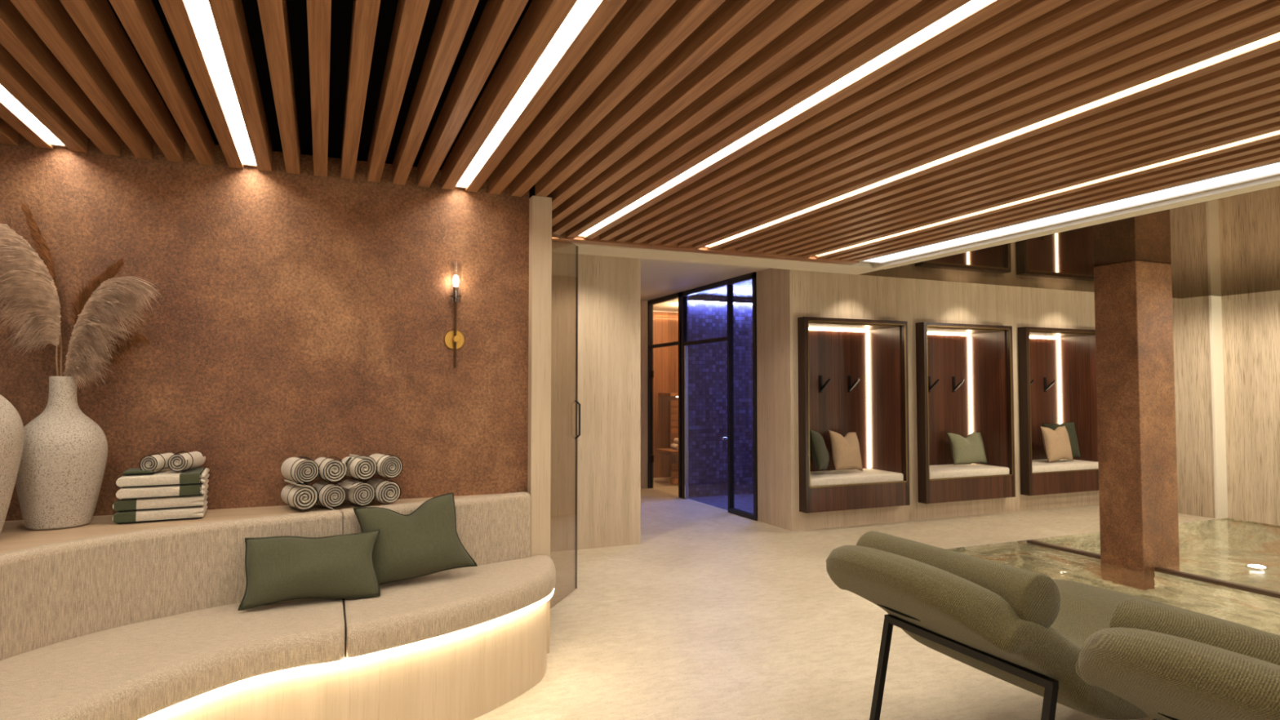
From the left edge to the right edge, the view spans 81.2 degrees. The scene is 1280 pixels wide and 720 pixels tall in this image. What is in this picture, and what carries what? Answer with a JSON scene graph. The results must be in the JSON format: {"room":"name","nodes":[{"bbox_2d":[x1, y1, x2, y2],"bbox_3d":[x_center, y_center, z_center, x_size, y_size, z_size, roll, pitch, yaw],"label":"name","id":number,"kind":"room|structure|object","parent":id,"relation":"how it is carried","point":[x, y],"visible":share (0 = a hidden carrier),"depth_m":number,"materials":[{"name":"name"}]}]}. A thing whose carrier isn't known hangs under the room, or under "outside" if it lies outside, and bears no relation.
{"room":"spa relaxation area","nodes":[
{"label":"spa relaxation area","id":0,"kind":"room"},
{"bbox_2d":[0,133,528,520],"bbox_3d":[-3.395,0.235,2.854,5.985,2.450,0.300,1,-2,-23],"label":"wall","id":1,"kind":"structure","parent":0,"point":[305,314],"depth_m":3.45,"materials":[{"name":"brown paint"}]},
{"bbox_2d":[527,195,551,653],"bbox_3d":[-0.591,0.331,4.038,0.105,2.350,0.425,1,-2,-23],"label":"wall panel","id":2,"kind":"object","parent":1,"relation":"attached to","point":[539,465],"visible":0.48,"depth_m":3.85,"materials":[{"name":"wood"}]},
{"bbox_2d":[574,245,580,588],"bbox_3d":[-0.517,0.363,4.669,0.047,2.318,0.832,-1,-2,15],"label":"door","id":3,"kind":"structure","parent":2,"relation":"attached to","point":[577,402],"depth_m":5.07,"materials":[{"name":"brown metal"}]},
{"bbox_2d":[106,0,534,198],"bbox_3d":[1.513,-1.074,1.853,14.200,0.050,8.150,1,-2,-23],"label":"ceiling","id":4,"kind":"structure","parent":0,"point":[341,13],"depth_m":2.62,"materials":[{"name":"black paint"}]},
{"bbox_2d":[0,93,53,149],"bbox_3d":[-1.248,-1.045,0.217,0.058,0.105,6.300,1,-2,-23],"label":"batten","id":5,"kind":"object","parent":4,"relation":"attached to","point":[9,113],"visible":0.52,"depth_m":2.86,"materials":[{"name":"brown wood"}]},
{"bbox_2d":[0,43,87,152],"bbox_3d":[-1.141,-1.043,0.262,0.058,0.105,6.300,1,-2,-23],"label":"batten","id":6,"kind":"object","parent":4,"relation":"attached to","point":[14,77],"visible":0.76,"depth_m":2.66,"materials":[{"name":"brown wood"}]},
{"bbox_2d":[0,0,120,155],"bbox_3d":[-1.032,-1.041,0.308,0.058,0.105,6.300,1,-2,-23],"label":"batten","id":7,"kind":"object","parent":4,"relation":"attached to","point":[17,36],"visible":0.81,"depth_m":2.44,"materials":[{"name":"brown wood"}]},
{"bbox_2d":[9,0,152,159],"bbox_3d":[-0.924,-1.040,0.354,0.058,0.105,6.300,1,-2,-23],"label":"batten","id":8,"kind":"object","parent":4,"relation":"attached to","point":[49,19],"visible":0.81,"depth_m":2.38,"materials":[{"name":"brown wood"}]},
{"bbox_2d":[59,0,184,162],"bbox_3d":[-0.816,-1.038,0.400,0.058,0.105,6.300,1,-2,-23],"label":"batten","id":9,"kind":"object","parent":4,"relation":"attached to","point":[95,20],"visible":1,"depth_m":2.39,"materials":[{"name":"brown wood"}]},
{"bbox_2d":[109,0,214,165],"bbox_3d":[-0.708,-1.036,0.446,0.058,0.105,6.300,1,-2,-23],"label":"batten","id":10,"kind":"object","parent":4,"relation":"attached to","point":[140,20],"visible":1,"depth_m":2.39,"materials":[{"name":"brown wood"}]},
{"bbox_2d":[158,0,243,168],"bbox_3d":[-0.599,-1.034,0.492,0.058,0.105,6.300,1,-2,-23],"label":"batten","id":11,"kind":"object","parent":4,"relation":"attached to","point":[178,14],"visible":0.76,"depth_m":2.37,"materials":[{"name":"brown wood"}]},
{"bbox_2d":[186,0,257,166],"bbox_3d":[-0.713,-1.009,0.908,0.058,0.063,5.416,1,-2,-23],"label":"ceiling light","id":12,"kind":"object","parent":4,"relation":"attached to","point":[201,11],"visible":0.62,"depth_m":2.43,"materials":[{"name":"beige paint"}]},
{"bbox_2d":[208,0,272,171],"bbox_3d":[-0.491,-1.033,0.538,0.058,0.105,6.300,1,-2,-23],"label":"batten","id":13,"kind":"object","parent":4,"relation":"attached to","point":[228,16],"visible":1,"depth_m":2.40,"materials":[{"name":"brown wood"}]},
{"bbox_2d":[257,0,300,174],"bbox_3d":[-0.384,-1.031,0.583,0.058,0.105,6.300,1,-2,-23],"label":"batten","id":14,"kind":"object","parent":4,"relation":"attached to","point":[273,13],"visible":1,"depth_m":2.40,"materials":[{"name":"brown wood"}]},
{"bbox_2d":[306,0,331,177],"bbox_3d":[-0.276,-1.029,0.629,0.058,0.105,6.300,1,-2,-23],"label":"batten","id":15,"kind":"object","parent":4,"relation":"attached to","point":[318,11],"visible":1,"depth_m":2.39,"materials":[{"name":"brown wood"}]},
{"bbox_2d":[340,0,380,179],"bbox_3d":[-0.168,-1.027,0.675,0.058,0.105,6.300,1,-2,-23],"label":"batten","id":16,"kind":"object","parent":4,"relation":"attached to","point":[365,12],"visible":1,"depth_m":2.40,"materials":[{"name":"brown wood"}]},
{"bbox_2d":[366,0,430,182],"bbox_3d":[-0.060,-1.026,0.721,0.058,0.105,6.300,1,-2,-23],"label":"batten","id":17,"kind":"object","parent":4,"relation":"attached to","point":[410,16],"visible":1,"depth_m":2.42,"materials":[{"name":"brown wood"}]},
{"bbox_2d":[392,0,479,185],"bbox_3d":[0.048,-1.024,0.766,0.058,0.105,6.300,1,-2,-23],"label":"batten","id":18,"kind":"object","parent":4,"relation":"attached to","point":[455,17],"visible":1,"depth_m":2.44,"materials":[{"name":"brown wood"}]},
{"bbox_2d":[417,0,528,187],"bbox_3d":[0.155,-1.022,0.812,0.058,0.105,6.300,1,-2,-23],"label":"batten","id":19,"kind":"object","parent":4,"relation":"attached to","point":[498,20],"visible":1,"depth_m":2.46,"materials":[{"name":"brown wood"}]},
{"bbox_2d":[441,0,577,190],"bbox_3d":[0.263,-1.020,0.858,0.058,0.105,6.300,1,-2,-23],"label":"batten","id":20,"kind":"object","parent":4,"relation":"attached to","point":[543,19],"visible":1,"depth_m":2.46,"materials":[{"name":"brown wood"}]},
{"bbox_2d":[455,0,595,188],"bbox_3d":[0.150,-0.995,1.274,0.058,0.063,5.416,1,-2,-23],"label":"ceiling light","id":21,"kind":"object","parent":4,"relation":"attached to","point":[581,7],"visible":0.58,"depth_m":2.49,"materials":[{"name":"beige paint"}]},
{"bbox_2d":[465,0,626,192],"bbox_3d":[0.371,-1.018,0.903,0.058,0.105,6.300,1,-2,-23],"label":"batten","id":22,"kind":"object","parent":4,"relation":"attached to","point":[601,13],"visible":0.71,"depth_m":2.44,"materials":[{"name":"brown wood"}]},
{"bbox_2d":[488,0,675,195],"bbox_3d":[0.479,-1.017,0.949,0.058,0.105,6.300,1,-2,-23],"label":"batten","id":23,"kind":"object","parent":4,"relation":"attached to","point":[635,18],"visible":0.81,"depth_m":2.47,"materials":[{"name":"brown wood"}]},
{"bbox_2d":[511,0,725,196],"bbox_3d":[0.586,-1.015,0.995,0.058,0.105,6.300,1,-2,-23],"label":"batten","id":24,"kind":"object","parent":4,"relation":"attached to","point":[682,17],"visible":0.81,"depth_m":2.47,"materials":[{"name":"brown wood"}]},
{"bbox_2d":[534,0,774,196],"bbox_3d":[0.712,-1.015,0.999,0.058,0.105,6.300,1,-2,-23],"label":"batten","id":25,"kind":"object","parent":4,"relation":"attached to","point":[728,19],"visible":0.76,"depth_m":2.46,"materials":[{"name":"brown wood"}]},
{"bbox_2d":[546,0,824,210],"bbox_3d":[0.448,-0.979,1.919,0.058,0.105,6.300,1,-2,-23],"label":"batten","id":26,"kind":"object","parent":4,"relation":"attached to","point":[779,15],"visible":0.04,"depth_m":2.49,"materials":[{"name":"brown wood"}]},
{"bbox_2d":[551,231,859,265],"bbox_3d":[0.406,-0.848,5.375,2.820,0.132,0.110,1,-2,-23],"label":"trim","id":27,"kind":"structure","parent":4,"relation":"attached to","point":[562,237],"depth_m":5.33,"materials":[{"name":"brown wood"}]},
{"bbox_2d":[551,0,873,226],"bbox_3d":[0.556,-0.978,1.964,0.058,0.105,6.300,1,-2,-23],"label":"batten","id":28,"kind":"object","parent":4,"relation":"attached to","point":[828,15],"visible":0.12,"depth_m":2.52,"materials":[{"name":"brown wood"}]},
{"bbox_2d":[551,0,922,236],"bbox_3d":[0.663,-0.976,2.010,0.058,0.105,6.300,1,-2,-23],"label":"batten","id":29,"kind":"object","parent":4,"relation":"attached to","point":[877,14],"visible":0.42,"depth_m":2.55,"materials":[{"name":"brown wood"}]},
{"bbox_2d":[566,0,972,237],"bbox_3d":[0.771,-0.974,2.056,0.058,0.105,6.300,1,-2,-23],"label":"batten","id":30,"kind":"object","parent":4,"relation":"attached to","point":[925,13],"visible":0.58,"depth_m":2.56,"materials":[{"name":"brown wood"}]},
{"bbox_2d":[577,0,1021,239],"bbox_3d":[0.878,-0.972,2.101,0.058,0.105,6.300,1,-2,-23],"label":"ceiling light","id":31,"kind":"object","parent":4,"relation":"attached to","point":[980,11],"visible":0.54,"depth_m":2.55,"materials":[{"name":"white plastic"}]},
{"bbox_2d":[600,0,1070,240],"bbox_3d":[0.986,-0.971,2.147,0.058,0.105,6.300,1,-2,-23],"label":"batten","id":32,"kind":"object","parent":4,"relation":"attached to","point":[1024,11],"visible":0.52,"depth_m":2.56,"materials":[{"name":"brown wood"}]},
{"bbox_2d":[616,0,1119,241],"bbox_3d":[1.093,-0.969,2.192,0.058,0.105,6.300,1,-2,-23],"label":"batten","id":33,"kind":"object","parent":4,"relation":"attached to","point":[1073,11],"visible":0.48,"depth_m":2.56,"materials":[{"name":"brown wood"}]},
{"bbox_2d":[631,0,1168,243],"bbox_3d":[1.200,-0.967,2.238,0.058,0.105,6.300,1,-2,-23],"label":"batten","id":34,"kind":"object","parent":4,"relation":"attached to","point":[1121,11],"visible":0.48,"depth_m":2.56,"materials":[{"name":"brown wood"}]},
{"bbox_2d":[647,0,1217,244],"bbox_3d":[1.308,-0.965,2.283,0.058,0.105,6.300,1,-2,-23],"label":"batten","id":35,"kind":"object","parent":4,"relation":"attached to","point":[1171,10],"visible":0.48,"depth_m":2.56,"materials":[{"name":"brown wood"}]},
{"bbox_2d":[662,0,1266,245],"bbox_3d":[1.415,-0.964,2.329,0.058,0.105,6.300,1,-2,-23],"label":"batten","id":36,"kind":"object","parent":4,"relation":"attached to","point":[1216,11],"visible":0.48,"depth_m":2.57,"materials":[{"name":"brown wood"}]},
{"bbox_2d":[677,0,1279,247],"bbox_3d":[1.522,-0.962,2.374,0.058,0.105,6.300,1,-2,-23],"label":"batten","id":37,"kind":"object","parent":4,"relation":"attached to","point":[1268,9],"visible":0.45,"depth_m":2.60,"materials":[{"name":"brown wood"}]},
{"bbox_2d":[693,14,1279,248],"bbox_3d":[1.630,-0.960,2.420,0.058,0.105,6.300,1,-2,-23],"label":"batten","id":38,"kind":"object","parent":4,"relation":"attached to","point":[1269,27],"visible":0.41,"depth_m":2.71,"materials":[{"name":"brown wood"}]},
{"bbox_2d":[706,32,1279,249],"bbox_3d":[1.737,-0.958,2.466,0.058,0.105,6.300,1,-2,-23],"label":"ceiling light","id":39,"kind":"object","parent":4,"relation":"attached to","point":[1270,43],"visible":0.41,"depth_m":2.83,"materials":[{"name":"white plastic"}]},
{"bbox_2d":[721,48,1279,250],"bbox_3d":[1.845,-0.957,2.511,0.058,0.105,6.300,1,-2,-23],"label":"batten","id":40,"kind":"object","parent":4,"relation":"attached to","point":[1272,58],"visible":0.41,"depth_m":2.95,"materials":[{"name":"brown wood"}]},
{"bbox_2d":[735,62,1279,251],"bbox_3d":[1.952,-0.955,2.557,0.058,0.105,6.300,1,-2,-23],"label":"batten","id":41,"kind":"object","parent":4,"relation":"attached to","point":[1272,72],"visible":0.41,"depth_m":3.06,"materials":[{"name":"brown wood"}]},
{"bbox_2d":[749,76,1279,253],"bbox_3d":[2.060,-0.953,2.602,0.058,0.105,6.300,1,-2,-23],"label":"batten","id":42,"kind":"object","parent":4,"relation":"attached to","point":[1273,84],"visible":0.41,"depth_m":3.17,"materials":[{"name":"brown wood"}]},
{"bbox_2d":[763,88,1279,253],"bbox_3d":[2.168,-0.951,2.648,0.058,0.105,6.300,1,-2,-23],"label":"batten","id":43,"kind":"object","parent":4,"relation":"attached to","point":[1273,96],"visible":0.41,"depth_m":3.28,"materials":[{"name":"brown wood"}]},
{"bbox_2d":[776,100,1279,255],"bbox_3d":[2.275,-0.950,2.694,0.058,0.105,6.300,1,-2,-23],"label":"batten","id":44,"kind":"object","parent":4,"relation":"attached to","point":[1274,107],"visible":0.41,"depth_m":3.39,"materials":[{"name":"brown wood"}]},
{"bbox_2d":[790,111,1279,256],"bbox_3d":[2.383,-0.948,2.739,0.058,0.105,6.300,1,-2,-23],"label":"batten","id":45,"kind":"object","parent":4,"relation":"attached to","point":[1274,117],"visible":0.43,"depth_m":3.50,"materials":[{"name":"brown wood"}]},
{"bbox_2d":[803,120,1279,257],"bbox_3d":[2.490,-0.946,2.785,0.058,0.105,6.300,1,-2,-23],"label":"batten","id":46,"kind":"object","parent":4,"relation":"attached to","point":[1274,126],"visible":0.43,"depth_m":3.61,"materials":[{"name":"brown wood"}]},
{"bbox_2d":[815,129,1279,257],"bbox_3d":[2.598,-0.944,2.830,0.058,0.105,6.300,1,-2,-23],"label":"ceiling light","id":47,"kind":"object","parent":4,"relation":"attached to","point":[1273,135],"visible":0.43,"depth_m":3.71,"materials":[{"name":"white plastic"}]},
{"bbox_2d":[827,138,1279,259],"bbox_3d":[2.703,-0.943,2.875,0.058,0.105,6.300,1,-2,-23],"label":"batten","id":48,"kind":"object","parent":4,"relation":"attached to","point":[1276,143],"visible":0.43,"depth_m":3.82,"materials":[{"name":"brown wood"}]},
{"bbox_2d":[840,146,1279,260],"bbox_3d":[2.809,-0.941,2.920,0.058,0.105,6.300,1,-2,-23],"label":"batten","id":49,"kind":"object","parent":4,"relation":"attached to","point":[1274,151],"visible":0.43,"depth_m":3.92,"materials":[{"name":"brown wood"}]},
{"bbox_2d":[852,154,1279,261],"bbox_3d":[2.914,-0.939,2.965,0.058,0.105,6.300,1,-2,-23],"label":"batten","id":50,"kind":"object","parent":4,"relation":"attached to","point":[1273,158],"visible":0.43,"depth_m":4.01,"materials":[{"name":"brown wood"}]},
{"bbox_2d":[550,252,640,551],"bbox_3d":[-1.367,0.306,6.113,2.867,2.560,0.264,1,-2,-23],"label":"wall","id":51,"kind":"structure","parent":0,"point":[609,441],"depth_m":6.39,"materials":[{"name":"wood"}]},
{"bbox_2d":[640,300,647,488],"bbox_3d":[-0.132,0.398,8.517,1.820,2.560,3.200,1,-2,-23],"label":"wall","id":52,"kind":"structure","parent":0,"point":[643,303],"depth_m":10.23,"materials":[{"name":"wood"}]},
{"bbox_2d":[647,292,681,497],"bbox_3d":[0.330,0.447,9.782,0.060,2.560,1.010,1,-2,-23],"label":"window","id":53,"kind":"structure","parent":52,"relation":"in","point":[651,346],"depth_m":10.16,"materials":[{"name":"black metal"}]},
{"bbox_2d":[680,271,757,520],"bbox_3d":[0.878,0.397,8.492,0.062,2.560,1.725,1,-2,-23],"label":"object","id":54,"kind":"structure","parent":52,"relation":"in","point":[729,283],"depth_m":8.19,"materials":[{"name":"black metal"}]},
{"bbox_2d":[684,341,727,497],"bbox_3d":[0.768,0.740,8.720,0.095,1.868,1.075,1,-2,-23],"label":"door","id":55,"kind":"structure","parent":54,"relation":"attached to","point":[686,348],"depth_m":9.19,"materials":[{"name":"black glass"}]},
{"bbox_2d":[653,311,678,477],"bbox_3d":[1.241,0.486,10.783,2.480,2.560,2.098,1,-2,-23],"label":"wall","id":56,"kind":"structure","parent":0,"point":[665,359],"depth_m":11.44,"materials":[{"name":"brown wood"}]},
{"bbox_2d":[653,476,678,495],"bbox_3d":[1.232,1.782,10.677,2.340,0.040,1.995,1,-2,-23],"label":"floor","id":57,"kind":"structure","parent":0,"point":[663,484],"depth_m":10.46,"materials":[{"name":"stone"}]},
{"bbox_2d":[656,392,678,484],"bbox_3d":[1.174,1.129,11.243,2.015,1.270,0.945,1,-2,-23],"label":"bench","id":58,"kind":"object","parent":57,"relation":"on","point":[673,403],"visible":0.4,"depth_m":10.99,"materials":[{"name":"brown wood"}]},
{"bbox_2d":[687,294,753,497],"bbox_3d":[1.685,0.448,9.801,2.430,2.560,0.055,1,-2,-23],"label":"wall","id":59,"kind":"structure","parent":0,"point":[707,362],"depth_m":9.47,"materials":[{"name":"blue tile"}]},
{"bbox_2d":[688,493,753,513],"bbox_3d":[1.975,1.715,8.929,2.340,0.040,1.685,1,-2,-23],"label":"floor","id":60,"kind":"structure","parent":0,"point":[744,502],"depth_m":8.95,"materials":[{"name":"blue tile"}]},
{"bbox_2d":[472,488,1279,719],"bbox_3d":[0.448,1.515,4.263,14.200,0.001,13.600,1,-2,-23],"label":"floor","id":61,"kind":"structure","parent":0,"point":[716,613],"depth_m":4.09,"materials":[{"name":"stone"}]},
{"bbox_2d":[0,491,555,719],"bbox_3d":[-2.370,0.991,1.351,5.455,0.823,3.207,1,-2,-23],"label":"bench","id":62,"kind":"object","parent":61,"relation":"on","point":[101,619],"visible":0.9,"depth_m":2.73,"materials":[{"name":"fabric"}]},
{"bbox_2d":[0,394,24,534],"bbox_3d":[-2.362,0.269,2.574,0.371,0.726,0.371,1,-2,-15],"label":"vase","id":63,"kind":"object","parent":62,"relation":"on","point":[11,427],"visible":1,"depth_m":2.60,"materials":[{"name":"beige ceramic"}]},
{"bbox_2d":[15,376,107,529],"bbox_3d":[-2.263,0.355,2.922,0.297,0.580,0.297,-1,-2,25],"label":"vase","id":64,"kind":"object","parent":62,"relation":"on","point":[64,460],"visible":0.94,"depth_m":2.83,"materials":[{"name":"beige ceramic"}]},
{"bbox_2d":[0,223,61,376],"bbox_3d":[-2.395,-0.188,2.811,0.302,0.660,0.206,0,-2,-12],"label":"pampas plume","id":65,"kind":"object","parent":64,"relation":"in","point":[31,290],"visible":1,"depth_m":2.85,"materials":[{"name":"brown plant"}]},
{"bbox_2d":[19,202,62,376],"bbox_3d":[-2.378,-0.244,2.982,0.219,0.786,0.082,-1,-2,21],"label":"pampas plume","id":66,"kind":"object","parent":64,"relation":"in","point":[40,244],"visible":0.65,"depth_m":3.00,"materials":[{"name":"brown plant"}]},
{"bbox_2d":[67,257,124,324],"bbox_3d":[-2.210,-0.137,3.032,0.174,0.576,0.139,1,-2,-17],"label":"pampas plume","id":67,"kind":"object","parent":64,"relation":"in","point":[112,271],"visible":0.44,"depth_m":3.02,"materials":[{"name":"brown plant"}]},
{"bbox_2d":[62,275,164,390],"bbox_3d":[-2.088,-0.095,2.953,0.350,0.486,0.150,0,-2,-11],"label":"pampas plume","id":68,"kind":"object","parent":64,"relation":"in","point":[113,295],"visible":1,"depth_m":2.94,"materials":[{"name":"brown plant"}]},
{"bbox_2d":[93,331,149,382],"bbox_3d":[-2.151,0.015,3.033,0.137,0.272,0.246,-1,-2,24],"label":"pampas plume","id":69,"kind":"object","parent":64,"relation":"in","point":[134,341],"visible":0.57,"depth_m":3.07,"materials":[{"name":"brown plant"}]},
{"bbox_2d":[111,500,207,524],"bbox_3d":[-1.986,0.629,3.109,0.311,0.045,0.257,1,-2,-27],"label":"folded towel","id":70,"kind":"object","parent":62,"relation":"on","point":[166,514],"visible":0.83,"depth_m":3.00,"materials":[{"name":"white fabric"}]},
{"bbox_2d":[112,489,208,511],"bbox_3d":[-1.988,0.583,3.115,0.311,0.045,0.257,1,-2,-27],"label":"folded towel","id":71,"kind":"object","parent":70,"relation":"on","point":[120,505],"visible":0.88,"depth_m":3.01,"materials":[{"name":"white fabric"}]},
{"bbox_2d":[115,479,208,499],"bbox_3d":[-1.981,0.535,3.116,0.305,0.047,0.258,1,-2,-27],"label":"folded towel","id":72,"kind":"object","parent":71,"relation":"on","point":[175,491],"visible":0.81,"depth_m":3.01,"materials":[{"name":"white fabric"}]},
{"bbox_2d":[115,466,209,488],"bbox_3d":[-1.982,0.489,3.121,0.305,0.047,0.258,1,-2,-26],"label":"folded towel","id":73,"kind":"object","parent":72,"relation":"on","point":[193,475],"visible":0.95,"depth_m":3.03,"materials":[{"name":"white fabric"}]},
{"bbox_2d":[0,598,344,719],"bbox_3d":[-1.548,0.970,1.683,0.972,0.120,3.040,0,-2,1],"label":"seat cushion","id":74,"kind":"object","parent":62,"relation":"on","point":[155,665],"depth_m":2.42,"materials":[{"name":"beige fabric"}]},
{"bbox_2d":[280,480,318,511],"bbox_3d":[-1.512,0.596,3.304,0.118,0.126,0.203,2,-3,-40],"label":"rolled towel","id":75,"kind":"object","parent":62,"relation":"on","point":[303,496],"visible":0.98,"depth_m":3.24,"materials":[{"name":"white fabric"}]},
{"bbox_2d":[280,456,319,484],"bbox_3d":[-1.509,0.486,3.318,0.114,0.117,0.203,2,-3,-42],"label":"rolled towel","id":76,"kind":"object","parent":75,"relation":"on","point":[299,470],"visible":1,"depth_m":3.25,"materials":[{"name":"white fabric"}]},
{"bbox_2d":[237,528,380,610],"bbox_3d":[-1.306,0.829,2.987,0.517,0.253,0.175,1,-2,-24],"label":"throw pillow","id":77,"kind":"object","parent":62,"relation":"on","point":[278,569],"visible":1,"depth_m":2.93,"materials":[{"name":"green fabric"}]},
{"bbox_2d":[312,481,346,510],"bbox_3d":[-1.406,0.612,3.361,0.114,0.129,0.203,2,-3,-40],"label":"rolled towel","id":78,"kind":"object","parent":62,"relation":"on","point":[331,495],"visible":0.94,"depth_m":3.29,"materials":[{"name":"white fabric"}]},
{"bbox_2d":[314,456,347,482],"bbox_3d":[-1.408,0.490,3.373,0.113,0.113,0.203,2,-3,-38],"label":"rolled towel","id":79,"kind":"object","parent":78,"relation":"on","point":[331,470],"visible":0.97,"depth_m":3.30,"materials":[{"name":"white fabric"}]},
{"bbox_2d":[335,479,375,506],"bbox_3d":[-1.303,0.607,3.417,0.122,0.114,0.203,2,-3,-40],"label":"rolled towel","id":80,"kind":"object","parent":62,"relation":"on","point":[360,493],"visible":1,"depth_m":3.35,"materials":[{"name":"white fabric"}]},
{"bbox_2d":[342,453,377,480],"bbox_3d":[-1.301,0.492,3.431,0.116,0.114,0.203,2,-3,-42],"label":"rolled towel","id":81,"kind":"object","parent":80,"relation":"on","point":[361,467],"visible":0.94,"depth_m":3.37,"materials":[{"name":"white fabric"}]},
{"bbox_2d":[353,492,477,585],"bbox_3d":[-0.984,0.787,3.297,0.511,0.361,0.187,1,-3,-32],"label":"throw pillow","id":82,"kind":"object","parent":62,"relation":"on","point":[424,541],"visible":0.86,"depth_m":3.25,"materials":[{"name":"green fabric"}]},
{"bbox_2d":[342,554,555,657],"bbox_3d":[-0.756,1.030,3.251,1.184,0.120,0.589,2,-3,-38],"label":"seat cushion","id":83,"kind":"object","parent":62,"relation":"on","point":[409,614],"depth_m":3.04,"materials":[{"name":"beige fabric"}]},
{"bbox_2d":[826,531,1259,719],"bbox_3d":[1.637,1.066,2.872,1.922,0.798,0.830,1,-2,-23],"label":"chaise longue","id":84,"kind":"object","parent":61,"relation":"on","point":[1026,629],"visible":0.72,"depth_m":2.40,"materials":[{"name":"green fabric"}]},
{"bbox_2d":[945,518,1279,598],"bbox_3d":[4.792,2.112,4.808,4.839,1.150,4.450,1,-2,-23],"label":"pool","id":85,"kind":"object","parent":61,"relation":"in","point":[1229,576],"visible":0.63,"depth_m":7.03,"materials":[{"name":"liquid"}]},
{"bbox_2d":[1093,260,1179,572],"bbox_3d":[3.908,0.712,5.878,0.425,2.930,0.340,1,-2,-23],"label":"column","id":86,"kind":"structure","parent":85,"relation":"in","point":[1138,495],"depth_m":5.76,"materials":[{"name":"paint"}]},
{"bbox_2d":[1045,519,1279,583],"bbox_3d":[5.698,1.564,5.214,2.867,0.001,4.448,1,-2,-23],"label":"pool water","id":87,"kind":"object","parent":85,"relation":"in","point":[1224,521],"visible":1,"depth_m":6.96,"materials":[{"name":"liquid"}]},
{"bbox_2d":[1075,598,1279,719],"bbox_3d":[2.042,1.029,1.920,1.922,0.798,0.830,1,-2,-23],"label":"chaise longue","id":88,"kind":"object","parent":61,"relation":"on","point":[1169,663],"visible":1,"depth_m":1.69,"materials":[{"name":"green fabric"}]},
{"bbox_2d":[551,175,1279,301],"bbox_3d":[2.500,-0.920,5.283,9.700,0.295,13.700,1,-2,-23],"label":"ceiling","id":89,"kind":"structure","parent":0,"point":[1228,246],"depth_m":5.52,"materials":[{"name":"beige paint"}]},
{"bbox_2d":[860,160,1279,263],"bbox_3d":[3.066,-0.918,3.015,0.228,0.073,6.306,1,-2,-23],"label":"light","id":90,"kind":"object","parent":89,"relation":"attached to","point":[1269,170],"visible":0.56,"depth_m":4.17,"materials":[{"name":"beige paint"}]},
{"bbox_2d":[756,268,1099,531],"bbox_3d":[3.569,0.393,8.372,4.880,2.560,0.600,1,-2,-23],"label":"wall","id":91,"kind":"structure","parent":0,"point":[784,296],"depth_m":7.62,"materials":[{"name":"wood"}]},
{"bbox_2d":[797,316,910,513],"bbox_3d":[2.033,0.534,7.562,1.250,1.855,0.559,1,-2,-23],"label":"niche","id":92,"kind":"object","parent":91,"relation":"attached to","point":[853,376],"visible":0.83,"depth_m":7.73,"materials":[{"name":"brown wood"}]},
{"bbox_2d":[828,430,862,471],"bbox_3d":[2.092,0.922,7.597,0.452,0.432,0.176,2,-3,-36],"label":"pillow","id":93,"kind":"object","parent":92,"relation":"on","point":[846,453],"visible":1,"depth_m":7.51,"materials":[{"name":"beige fabric"}]},
{"bbox_2d":[809,468,903,486],"bbox_3d":[2.034,1.184,7.534,1.140,0.086,0.521,1,-2,-23],"label":"seat cushion","id":94,"kind":"object","parent":92,"relation":"on","point":[830,477],"depth_m":7.40,"materials":[{"name":"beige fabric"}]},
{"bbox_2d":[915,322,1015,503],"bbox_3d":[3.381,0.556,8.134,1.250,1.855,0.559,1,-2,-23],"label":"niche","id":95,"kind":"object","parent":91,"relation":"attached to","point":[964,372],"visible":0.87,"depth_m":8.28,"materials":[{"name":"brown wood"}]},
{"bbox_2d":[946,431,988,464],"bbox_3d":[3.651,0.982,8.326,0.477,0.359,0.179,1,-2,-22],"label":"pillow","id":96,"kind":"object","parent":95,"relation":"on","point":[970,449],"visible":1,"depth_m":8.27,"materials":[{"name":"green fabric"}]},
{"bbox_2d":[928,463,1008,479],"bbox_3d":[3.383,1.206,8.106,1.140,0.086,0.521,1,-2,-23],"label":"seat cushion","id":97,"kind":"object","parent":95,"relation":"on","point":[936,471],"depth_m":7.95,"materials":[{"name":"beige fabric"}]},
{"bbox_2d":[1017,326,1098,495],"bbox_3d":[4.730,0.578,8.706,1.250,1.855,0.559,1,-2,-23],"label":"niche","id":98,"kind":"object","parent":91,"relation":"attached to","point":[1057,366],"visible":0.66,"depth_m":8.85,"materials":[{"name":"brown wood"}]},
{"bbox_2d":[1040,425,1073,462],"bbox_3d":[4.865,0.975,8.715,0.480,0.411,0.172,1,-3,-31],"label":"pillow","id":99,"kind":"object","parent":98,"relation":"on","point":[1056,443],"visible":1,"depth_m":8.63,"materials":[{"name":"beige fabric"}]},
{"bbox_2d":[1031,459,1098,472],"bbox_3d":[4.731,1.228,8.678,1.140,0.086,0.521,1,-2,-23],"label":"seat cushion","id":100,"kind":"object","parent":98,"relation":"on","point":[1037,465],"depth_m":8.51,"materials":[{"name":"beige fabric"}]},
{"bbox_2d":[954,542,1279,635],"bbox_3d":[3.443,1.541,4.257,1.908,0.001,4.448,1,-2,-23],"label":"ledge","id":101,"kind":"object","parent":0,"point":[1253,610],"visible":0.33,"depth_m":5.27,"materials":[{"name":"stone"}]},
{"bbox_2d":[1172,289,1279,524],"bbox_3d":[7.486,0.387,4.850,0.420,2.400,9.100,1,-2,-23],"label":"wall","id":102,"kind":"structure","parent":0,"point":[1251,322],"depth_m":7.78,"materials":[{"name":"wood"}]},
{"bbox_2d":[1208,295,1227,519],"bbox_3d":[6.069,0.488,7.840,0.180,2.328,0.024,1,-2,-23],"label":"light strip","id":103,"kind":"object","parent":102,"relation":"attached to","point":[1215,302],"depth_m":7.82,"materials":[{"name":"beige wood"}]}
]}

